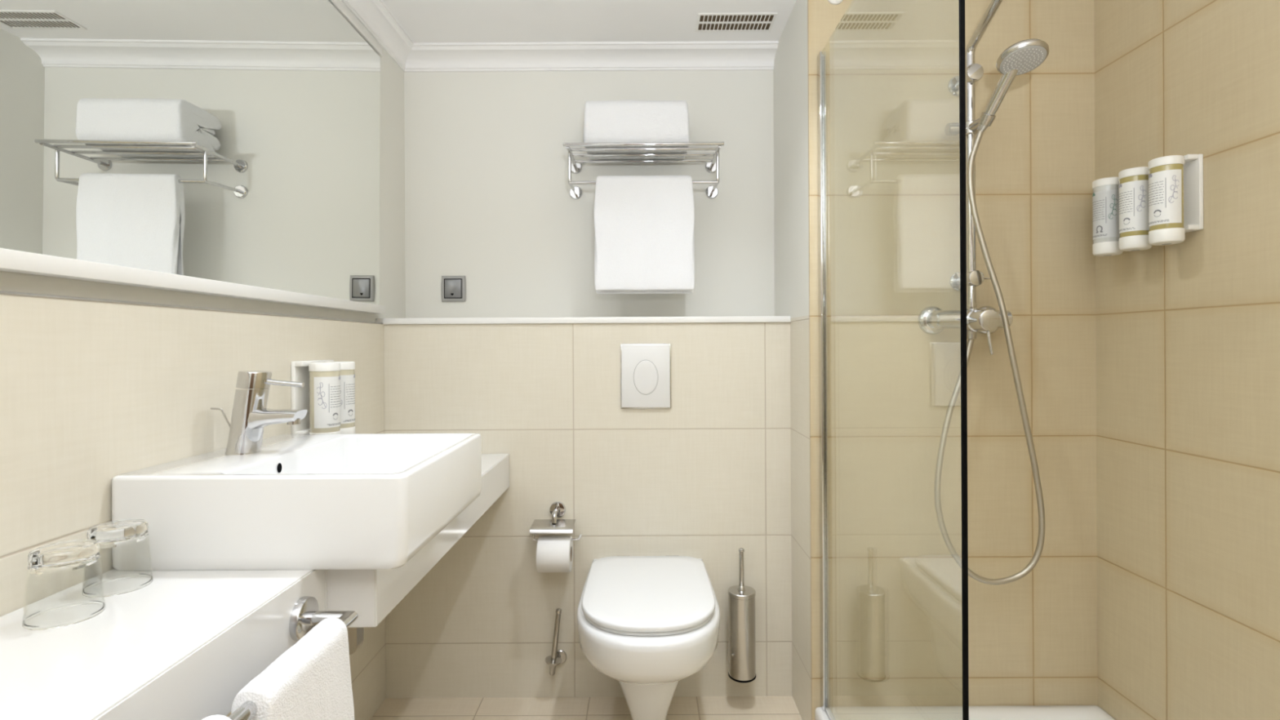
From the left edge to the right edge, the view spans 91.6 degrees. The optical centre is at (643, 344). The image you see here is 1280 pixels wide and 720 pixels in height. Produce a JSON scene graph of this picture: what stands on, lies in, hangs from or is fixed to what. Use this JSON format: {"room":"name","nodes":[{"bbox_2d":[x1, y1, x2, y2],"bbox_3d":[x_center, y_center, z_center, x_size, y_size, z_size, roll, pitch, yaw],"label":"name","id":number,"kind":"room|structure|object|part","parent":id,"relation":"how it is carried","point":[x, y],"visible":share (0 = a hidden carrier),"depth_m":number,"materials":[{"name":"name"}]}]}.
{"room":"hotel bathroom","nodes":[
{"label":"hotel bathroom","id":0,"kind":"room"},
{"bbox_2d":[0,294,386,719],"bbox_3d":[-0.821,0.520,0.472,0.022,1.168,2.945,0,0,0],"label":"tiled wall","id":1,"kind":"structure","parent":0,"point":[91,393],"depth_m":0.95,"materials":[{"name":"tile"}]},
{"bbox_2d":[0,290,382,324],"bbox_3d":[-0.824,-0.066,0.473,0.024,0.004,2.926,0,0,0],"label":"trim","id":2,"kind":"structure","parent":1,"relation":"on","point":[2,292],"depth_m":1.03,"materials":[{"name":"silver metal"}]},
{"bbox_2d":[0,453,509,719],"bbox_3d":[-0.615,0.418,0.497,0.390,0.155,2.894,0,0,0],"label":"countertop","id":3,"kind":"structure","parent":1,"relation":"attached to","point":[182,645],"depth_m":0.77,"materials":[{"name":"white stone"}]},
{"bbox_2d":[22,539,105,630],"bbox_3d":[-0.728,0.297,0.782,0.077,0.088,0.077,0,0,0],"label":"drinking glass","id":4,"kind":"object","parent":3,"relation":"on","point":[70,555],"visible":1,"depth_m":0.77,"materials":[{"name":"clear glass"}]},
{"bbox_2d":[81,519,153,597],"bbox_3d":[-0.742,0.297,0.878,0.077,0.088,0.077,0,0,0],"label":"drinking glass","id":5,"kind":"object","parent":3,"relation":"on","point":[117,533],"visible":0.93,"depth_m":0.86,"materials":[{"name":"clear glass"}]},
{"bbox_2d":[227,595,357,719],"bbox_3d":[-0.460,0.397,0.618,0.079,0.060,0.635,0,0,0],"label":"towel rail","id":6,"kind":"object","parent":3,"relation":"attached to","point":[305,615],"visible":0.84,"depth_m":0.89,"materials":[{"name":"silver metal"}]},
{"bbox_2d":[201,714,231,719],"bbox_3d":[-0.427,0.519,0.516,0.070,0.295,0.235,0,0,0],"label":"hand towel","id":7,"kind":"object","parent":6,"relation":"hanging from","point":[217,717],"visible":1,"depth_m":0.62,"materials":[{"name":"white fabric"}]},
{"bbox_2d":[231,617,354,719],"bbox_3d":[-0.426,0.521,0.770,0.070,0.291,0.199,0,0,0],"label":"hand towel","id":8,"kind":"object","parent":6,"relation":"hanging from","point":[311,680],"visible":0.99,"depth_m":0.77,"materials":[{"name":"white fabric"}]},
{"bbox_2d":[111,433,481,570],"bbox_3d":[-0.585,0.269,1.165,0.450,0.142,0.455,0,0,0],"label":"washbasin","id":9,"kind":"object","parent":3,"relation":"in","point":[333,501],"visible":1,"depth_m":0.94,"materials":[{"name":"white ceramic"}]},
{"bbox_2d":[210,370,307,454],"bbox_3d":[-0.716,0.123,1.150,0.174,0.151,0.054,0,0,0],"label":"faucet","id":10,"kind":"object","parent":9,"relation":"on","point":[251,415],"visible":1,"depth_m":1.13,"materials":[{"name":"silver metal"}]},
{"bbox_3d":[-0.783,0.158,1.155,0.041,0.083,0.003,0,0,0],"label":"pop rod","id":11,"kind":"part","parent":10,"relation":"part of","materials":[{"name":"silver metal"}]},
{"bbox_3d":[-0.680,0.138,1.150,0.098,0.054,0.047,0,0,0],"label":"spout","id":12,"kind":"part","parent":10,"relation":"part of","materials":[{"name":"silver metal"}]},
{"bbox_3d":[-0.668,0.069,1.150,0.077,0.020,0.012,0,0,0],"label":"lever","id":13,"kind":"part","parent":10,"relation":"part of","materials":[{"name":"silver metal"}]},
{"bbox_3d":[-0.527,0.470,1.004,0.140,0.049,0.024,0,0,0],"label":"counter bracket","id":14,"kind":"part","parent":3,"relation":"part of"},
{"bbox_2d":[291,360,333,434],"bbox_3d":[-0.798,0.135,1.504,0.028,0.194,0.148,0,0,0],"label":"bracket","id":15,"kind":"object","parent":1,"relation":"attached to","point":[300,369],"visible":0.5,"depth_m":1.45,"materials":[{"name":"white plastic"}]},
{"bbox_3d":[-0.793,0.206,1.503,0.018,0.011,0.146,0,0,0],"label":"arm","id":16,"kind":"part","parent":15,"relation":"part of","materials":[{"name":"white plastic"}]},
{"bbox_3d":[-0.807,0.135,1.504,0.010,0.194,0.148,0,0,0],"label":"plate","id":17,"kind":"part","parent":15,"relation":"part of","materials":[{"name":"white plastic"}]},
{"bbox_3d":[-0.793,0.044,1.503,0.018,0.012,0.146,0,0,0],"label":"arm","id":18,"kind":"part","parent":15,"relation":"part of","materials":[{"name":"white plastic"}]},
{"bbox_2d":[308,362,340,434],"bbox_3d":[-0.750,0.138,1.462,0.066,0.192,0.066,0,0,0],"label":"soap bottle","id":19,"kind":"object","parent":15,"relation":"attached to","point":[324,377],"visible":0.81,"depth_m":1.44,"materials":[{"name":"beige plastic"}]},
{"bbox_2d":[328,386,340,426],"bbox_3d":[-0.723,0.139,1.459,0.011,0.097,0.049,0,0,7],"label":"print","id":20,"kind":"object","parent":19,"relation":"on","point":[334,391],"depth_m":1.45,"materials":[{"name":"grey paper"}]},
{"bbox_2d":[326,361,355,433],"bbox_3d":[-0.750,0.138,1.538,0.066,0.192,0.066,0,0,0],"label":"soap bottle","id":21,"kind":"object","parent":15,"relation":"attached to","point":[347,374],"visible":0.53,"depth_m":1.52,"materials":[{"name":"beige plastic"}]},
{"bbox_2d":[343,383,355,422],"bbox_3d":[-0.723,0.139,1.535,0.011,0.097,0.049,0,0,6],"label":"print","id":22,"kind":"object","parent":21,"relation":"on","point":[348,388],"depth_m":1.52,"materials":[{"name":"grey paper"}]},
{"bbox_2d":[0,1,405,322],"bbox_3d":[-0.892,0.045,0.590,0.115,2.120,3.180,0,0,0],"label":"wall","id":23,"kind":"structure","parent":0,"point":[392,136],"depth_m":1.99,"materials":[{"name":"white paint"}]},
{"bbox_2d":[0,0,380,305],"bbox_3d":[-0.829,-0.512,0.482,0.016,0.780,2.925,0,0,0],"label":"mirror","id":24,"kind":"object","parent":23,"relation":"attached to","point":[234,141],"visible":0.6,"depth_m":1.14,"materials":[{"name":"silver mirror"}]},
{"bbox_2d":[0,248,385,314],"bbox_3d":[-0.820,-0.108,0.473,0.032,0.026,2.926,0,0,0],"label":"trim","id":25,"kind":"structure","parent":23,"relation":"attached to","point":[11,260],"depth_m":1.02,"materials":[{"name":"white"}]},
{"bbox_2d":[328,0,382,55],"bbox_3d":[-0.828,-0.916,0.476,0.023,0.027,2.933,0,0,0],"label":"trim","id":26,"kind":"structure","parent":23,"relation":"attached to","point":[339,5],"depth_m":1.77,"materials":[{"name":"white"}]},
{"bbox_2d":[341,0,413,71],"bbox_3d":[-0.808,-0.986,0.590,0.064,0.060,3.180,0,0,0],"label":"trim","id":27,"kind":"structure","parent":23,"relation":"attached to","point":[374,15],"depth_m":1.94,"materials":[{"name":"white paint"}]},
{"bbox_2d":[369,696,802,719],"bbox_3d":[0.204,1.139,0.590,2.296,0.080,3.380,0,0,0],"label":"floor","id":28,"kind":"structure","parent":0,"point":[681,708],"depth_m":1.88,"materials":[{"name":"tile"}]},
{"bbox_2d":[815,705,1115,719],"bbox_3d":[0.861,1.044,1.168,0.780,0.102,1.096,0,0,0],"label":"shower tray","id":29,"kind":"object","parent":28,"relation":"on","point":[1032,712],"visible":0.98,"depth_m":1.68,"materials":[{"name":"white ceramic"}]},
{"bbox_2d":[817,51,834,719],"bbox_3d":[0.490,0.098,1.654,0.016,1.784,0.121,0,0,0],"label":"frame","id":30,"kind":"object","parent":29,"relation":"on","point":[823,369],"depth_m":1.69,"materials":[{"name":"silver metal"}]},
{"bbox_2d":[958,0,968,719],"bbox_3d":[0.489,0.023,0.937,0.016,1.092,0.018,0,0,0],"label":"frame","id":31,"kind":"object","parent":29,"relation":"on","point":[962,2],"depth_m":0.95,"materials":[{"name":"black metal"}]},
{"bbox_2d":[383,322,792,697],"bbox_3d":[-0.186,0.517,2.062,1.293,1.168,0.235,0,0,0],"label":"wall","id":32,"kind":"structure","parent":0,"point":[706,476],"depth_m":1.95,"materials":[{"name":"tile"}]},
{"bbox_2d":[545,608,566,675],"bbox_3d":[-0.274,0.906,1.912,0.052,0.202,0.076,0,0,11],"label":"post","id":33,"kind":"object","parent":32,"relation":"attached to","point":[557,657],"visible":1,"depth_m":1.89,"materials":[{"name":"silver metal"}]},
{"bbox_2d":[529,501,582,541],"bbox_3d":[-0.262,0.539,1.891,0.152,0.099,0.106,0,0,0],"label":"toilet roll holder","id":34,"kind":"object","parent":32,"relation":"attached to","point":[557,509],"visible":1,"depth_m":1.88,"materials":[{"name":"silver metal"}]},
{"bbox_2d":[536,535,573,572],"bbox_3d":[-0.267,0.627,1.867,0.097,0.104,0.104,0,0,0],"label":"toilet roll","id":35,"kind":"object","parent":34,"relation":"hanging from","point":[554,553],"visible":1,"depth_m":1.82,"materials":[{"name":"white paper"}]},
{"bbox_3d":[-0.272,0.525,1.909,0.015,0.036,0.055,0,0,0],"label":"arm","id":36,"kind":"part","parent":34,"relation":"part of","materials":[{"name":"silver metal"}]},
{"bbox_3d":[-0.261,0.565,1.871,0.150,0.046,0.014,0,0,0],"label":"roll rod","id":37,"kind":"part","parent":34,"relation":"part of","materials":[{"name":"silver metal"}]},
{"bbox_2d":[375,315,791,324],"bbox_3d":[-0.189,-0.076,2.058,1.293,0.019,0.242,0,0,0],"label":"trim","id":38,"kind":"structure","parent":32,"relation":"on","point":[750,318],"depth_m":1.94,"materials":[{"name":"white"}]},
{"bbox_2d":[620,343,671,408],"bbox_3d":[0.006,0.098,1.938,0.158,0.202,0.014,0,0,0],"label":"flush plate","id":39,"kind":"object","parent":32,"relation":"attached to","point":[645,368],"visible":1,"depth_m":1.93,"materials":[{"name":"white plastic"}]},
{"bbox_2d":[577,555,719,719],"bbox_3d":[0.012,0.834,1.669,0.367,0.391,0.551,0,0,0],"label":"toilet","id":40,"kind":"object","parent":32,"relation":"attached to","point":[647,624],"visible":1,"depth_m":1.50,"materials":[{"name":"white ceramic"}]},
{"bbox_3d":[0.011,0.663,1.655,0.332,0.009,0.461,0,0,0],"label":"seat","id":41,"kind":"part","parent":40,"relation":"part of","materials":[{"name":"white plastic"}]},
{"bbox_3d":[0.011,0.648,1.655,0.338,0.018,0.476,0,0,0],"label":"lid","id":42,"kind":"part","parent":40,"relation":"part of","materials":[{"name":"white plastic"}]},
{"bbox_2d":[728,547,755,683],"bbox_3d":[0.296,0.809,1.894,0.084,0.386,0.101,0,0,0],"label":"toilet brush","id":43,"kind":"object","parent":32,"relation":"attached to","point":[741,597],"visible":1,"depth_m":1.85,"materials":[{"name":"silver metal"}]},
{"bbox_3d":[0.295,0.674,1.885,0.017,0.116,0.017,0,0,0],"label":"handle","id":44,"kind":"part","parent":43,"relation":"part of","materials":[{"name":"silver metal"}]},
{"bbox_3d":[0.296,0.742,1.885,0.084,0.028,0.084,0,0,0],"label":"lid","id":45,"kind":"part","parent":43,"relation":"part of","materials":[{"name":"silver metal"}]},
{"bbox_2d":[728,595,755,680],"bbox_3d":[0.297,0.877,1.885,0.081,0.244,0.081,0,0,0],"label":"canister","id":46,"kind":"object","parent":43,"relation":"on","point":[741,608],"depth_m":1.85,"materials":[{"name":"silver metal"}]},
{"bbox_2d":[381,0,796,42],"bbox_3d":[0.192,-1.061,0.590,2.296,0.080,3.380,0,0,0],"label":"ceiling","id":47,"kind":"structure","parent":0,"point":[422,20],"depth_m":1.95,"materials":[{"name":"white paint"}]},
{"bbox_2d":[695,12,777,31],"bbox_3d":[0.289,-1.019,1.969,0.244,0.004,0.110,0,0,0],"label":"ceiling vent","id":48,"kind":"object","parent":47,"relation":"in","point":[751,21],"visible":1,"depth_m":1.96,"materials":[{"name":"white"}]},
{"bbox_2d":[404,70,774,318],"bbox_3d":[-0.246,0.041,2.230,1.408,2.120,0.100,0,0,0],"label":"wall","id":49,"kind":"structure","parent":0,"point":[488,202],"depth_m":2.18,"materials":[{"name":"white paint"}]},
{"bbox_2d":[440,275,466,302],"bbox_3d":[-0.665,-0.196,2.173,0.086,0.090,0.012,0,0,0],"label":"wall switch","id":50,"kind":"object","parent":49,"relation":"attached to","point":[453,288],"visible":1,"depth_m":2.17,"materials":[{"name":"grey plastic"}]},
{"bbox_2d":[404,40,778,71],"bbox_3d":[-0.194,-0.989,2.137,1.293,0.060,0.086,0,0,0],"label":"trim","id":51,"kind":"structure","parent":49,"relation":"attached to","point":[722,55],"depth_m":2.15,"materials":[{"name":"white paint"}]},
{"bbox_2d":[563,142,724,199],"bbox_3d":[-0.001,-0.577,2.058,0.521,0.135,0.242,0,0,0],"label":"towel rack","id":52,"kind":"object","parent":49,"relation":"attached to","point":[712,166],"visible":0.99,"depth_m":2.00,"materials":[{"name":"silver metal"}]},
{"bbox_3d":[-0.239,-0.621,2.058,0.012,0.012,0.224,0,0,0],"label":"shelf arm","id":53,"kind":"part","parent":52,"relation":"part of","materials":[{"name":"silver metal"}]},
{"bbox_2d":[583,100,689,159],"bbox_3d":[-0.024,-0.706,2.054,0.341,0.147,0.198,0,0,0],"label":"folded towel","id":54,"kind":"object","parent":52,"relation":"on","point":[604,121],"visible":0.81,"depth_m":1.96,"materials":[{"name":"white fabric"}]},
{"bbox_2d":[593,175,694,293],"bbox_3d":[0.001,-0.355,2.002,0.322,0.378,0.058,0,0,0],"label":"bath towel","id":55,"kind":"object","parent":52,"relation":"hanging from","point":[644,224],"visible":1,"depth_m":1.98,"materials":[{"name":"white fabric"}]},
{"bbox_3d":[0.237,-0.623,2.058,0.012,0.012,0.224,0,0,0],"label":"shelf arm","id":56,"kind":"part","parent":52,"relation":"part of","materials":[{"name":"silver metal"}]},
{"bbox_2d":[773,0,808,318],"bbox_3d":[0.475,-0.552,2.003,0.040,0.940,0.554,0,0,0],"label":"wall partition","id":57,"kind":"structure","parent":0,"point":[790,77],"depth_m":1.91,"materials":[{"name":"white paint"}]},
{"bbox_2d":[790,315,811,719],"bbox_3d":[0.481,0.507,2.003,0.040,1.180,0.554,0,0,0],"label":"tiled wall","id":58,"kind":"structure","parent":0,"point":[799,326],"depth_m":1.83,"materials":[{"name":"tile"}]},
{"bbox_2d":[807,0,1097,719],"bbox_3d":[0.902,0.035,1.721,0.888,2.120,0.010,0,0,0],"label":"wall","id":59,"kind":"structure","parent":0,"point":[893,168],"depth_m":1.72,"materials":[{"name":"tile"}]},
{"bbox_2d":[827,0,842,4],"bbox_3d":[0.527,-0.961,1.699,0.048,0.048,0.034,0,0,0],"label":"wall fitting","id":60,"kind":"object","parent":59,"relation":"attached to","point":[832,2],"visible":1,"depth_m":1.71,"materials":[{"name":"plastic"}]},
{"bbox_2d":[917,0,1013,355],"bbox_3d":[0.866,-0.493,1.396,0.228,1.036,0.640,0,0,0],"label":"shower column","id":61,"kind":"structure","parent":59,"relation":"attached to","point":[931,320],"depth_m":1.64,"materials":[{"name":"silver metal"}]},
{"bbox_3d":[0.869,-0.064,1.600,0.060,0.061,0.077,0,0,0],"label":"control knob","id":62,"kind":"part","parent":61,"relation":"part of","materials":[{"name":"silver metal"}]},
{"bbox_2d":[934,130,1044,584],"bbox_3d":[0.895,0.034,1.618,0.265,1.177,0.064,0,0,17],"label":"shower hose","id":63,"kind":"object","parent":61,"relation":"attached to","point":[1039,547],"visible":0.91,"depth_m":1.60,"materials":[{"name":"silver metal"}]},
{"bbox_3d":[0.873,-0.009,1.573,0.009,0.067,0.019,0,0,-29],"label":"knob lever","id":64,"kind":"part","parent":61,"relation":"part of","materials":[{"name":"silver metal"}]},
{"bbox_2d":[977,38,1048,132],"bbox_3d":[0.900,-0.627,1.518,0.109,0.162,0.180,0,0,0],"label":"shower","id":65,"kind":"object","parent":61,"relation":"attached to","point":[1022,57],"visible":0.99,"depth_m":1.48,"materials":[{"name":"silver metal"}]},
{"bbox_3d":[0.882,-0.613,1.555,0.030,0.135,0.111,0,0,-19],"label":"handle","id":66,"kind":"part","parent":65,"relation":"part of","materials":[{"name":"silver metal"}]},
{"bbox_2d":[1093,0,1279,719],"bbox_3d":[1.296,0.033,0.358,0.100,2.120,2.716,0,0,0],"label":"wall","id":67,"kind":"structure","parent":0,"point":[1188,331],"depth_m":1.41,"materials":[{"name":"tile"}]},
{"bbox_2d":[1183,154,1203,232],"bbox_3d":[1.227,-0.340,1.504,0.034,0.168,0.242,0,0,0],"label":"bracket","id":68,"kind":"object","parent":67,"relation":"attached to","point":[1193,163],"visible":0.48,"depth_m":1.39,"materials":[{"name":"white plastic"}]},
{"bbox_2d":[1092,177,1123,256],"bbox_3d":[1.178,-0.323,1.582,0.063,0.192,0.063,0,0,0],"label":"bottle","id":69,"kind":"object","parent":68,"relation":"attached to","point":[1105,194],"visible":0.95,"depth_m":1.56,"materials":[{"name":"grey plastic"}]},
{"bbox_2d":[1092,200,1106,238],"bbox_3d":[1.152,-0.322,1.580,0.010,0.097,0.046,0,0,-5],"label":"print","id":70,"kind":"object","parent":69,"relation":"on","point":[1099,206],"depth_m":1.57,"materials":[{"name":"grey paper"}]},
{"bbox_2d":[1092,184,1119,244],"bbox_3d":[1.178,-0.328,1.582,0.061,0.146,0.061,0,0,0],"label":"label","id":71,"kind":"object","parent":69,"relation":"on","point":[1105,202],"depth_m":1.56,"materials":[{"name":"grey paper"}]},
{"bbox_2d":[1118,166,1152,251],"bbox_3d":[1.178,-0.323,1.493,0.063,0.192,0.063,0,0,0],"label":"bottle","id":72,"kind":"object","parent":68,"relation":"attached to","point":[1134,229],"visible":0.95,"depth_m":1.47,"materials":[{"name":"white plastic"}]},
{"bbox_2d":[1118,191,1134,231],"bbox_3d":[1.152,-0.322,1.491,0.010,0.097,0.046,0,0,-5],"label":"print","id":73,"kind":"object","parent":72,"relation":"on","point":[1126,198],"depth_m":1.48,"materials":[{"name":"grey paper"}]},
{"bbox_2d":[1119,174,1149,238],"bbox_3d":[1.178,-0.328,1.493,0.061,0.146,0.061,0,0,0],"label":"label","id":74,"kind":"object","parent":72,"relation":"on","point":[1133,188],"depth_m":1.47,"materials":[{"name":"white paper"}]},
{"bbox_2d":[1148,155,1185,245],"bbox_3d":[1.178,-0.323,1.404,0.063,0.192,0.063,0,0,0],"label":"bottle","id":75,"kind":"object","parent":68,"relation":"attached to","point":[1166,173],"visible":1,"depth_m":1.38,"materials":[{"name":"white plastic"}]},
{"bbox_2d":[1148,181,1168,224],"bbox_3d":[1.153,-0.322,1.400,0.011,0.097,0.048,0,0,-8],"label":"print","id":76,"kind":"object","parent":75,"relation":"on","point":[1158,191],"depth_m":1.39,"materials":[{"name":"grey paper"}]},
{"bbox_3d":[1.222,-0.419,1.504,0.024,0.011,0.240,0,0,0],"label":"arm","id":77,"kind":"part","parent":68,"relation":"part of","materials":[{"name":"white plastic"}]},
{"bbox_3d":[1.223,-0.262,1.504,0.024,0.011,0.240,0,0,0],"label":"arm","id":78,"kind":"part","parent":68,"relation":"part of","materials":[{"name":"white plastic"}]}
]}

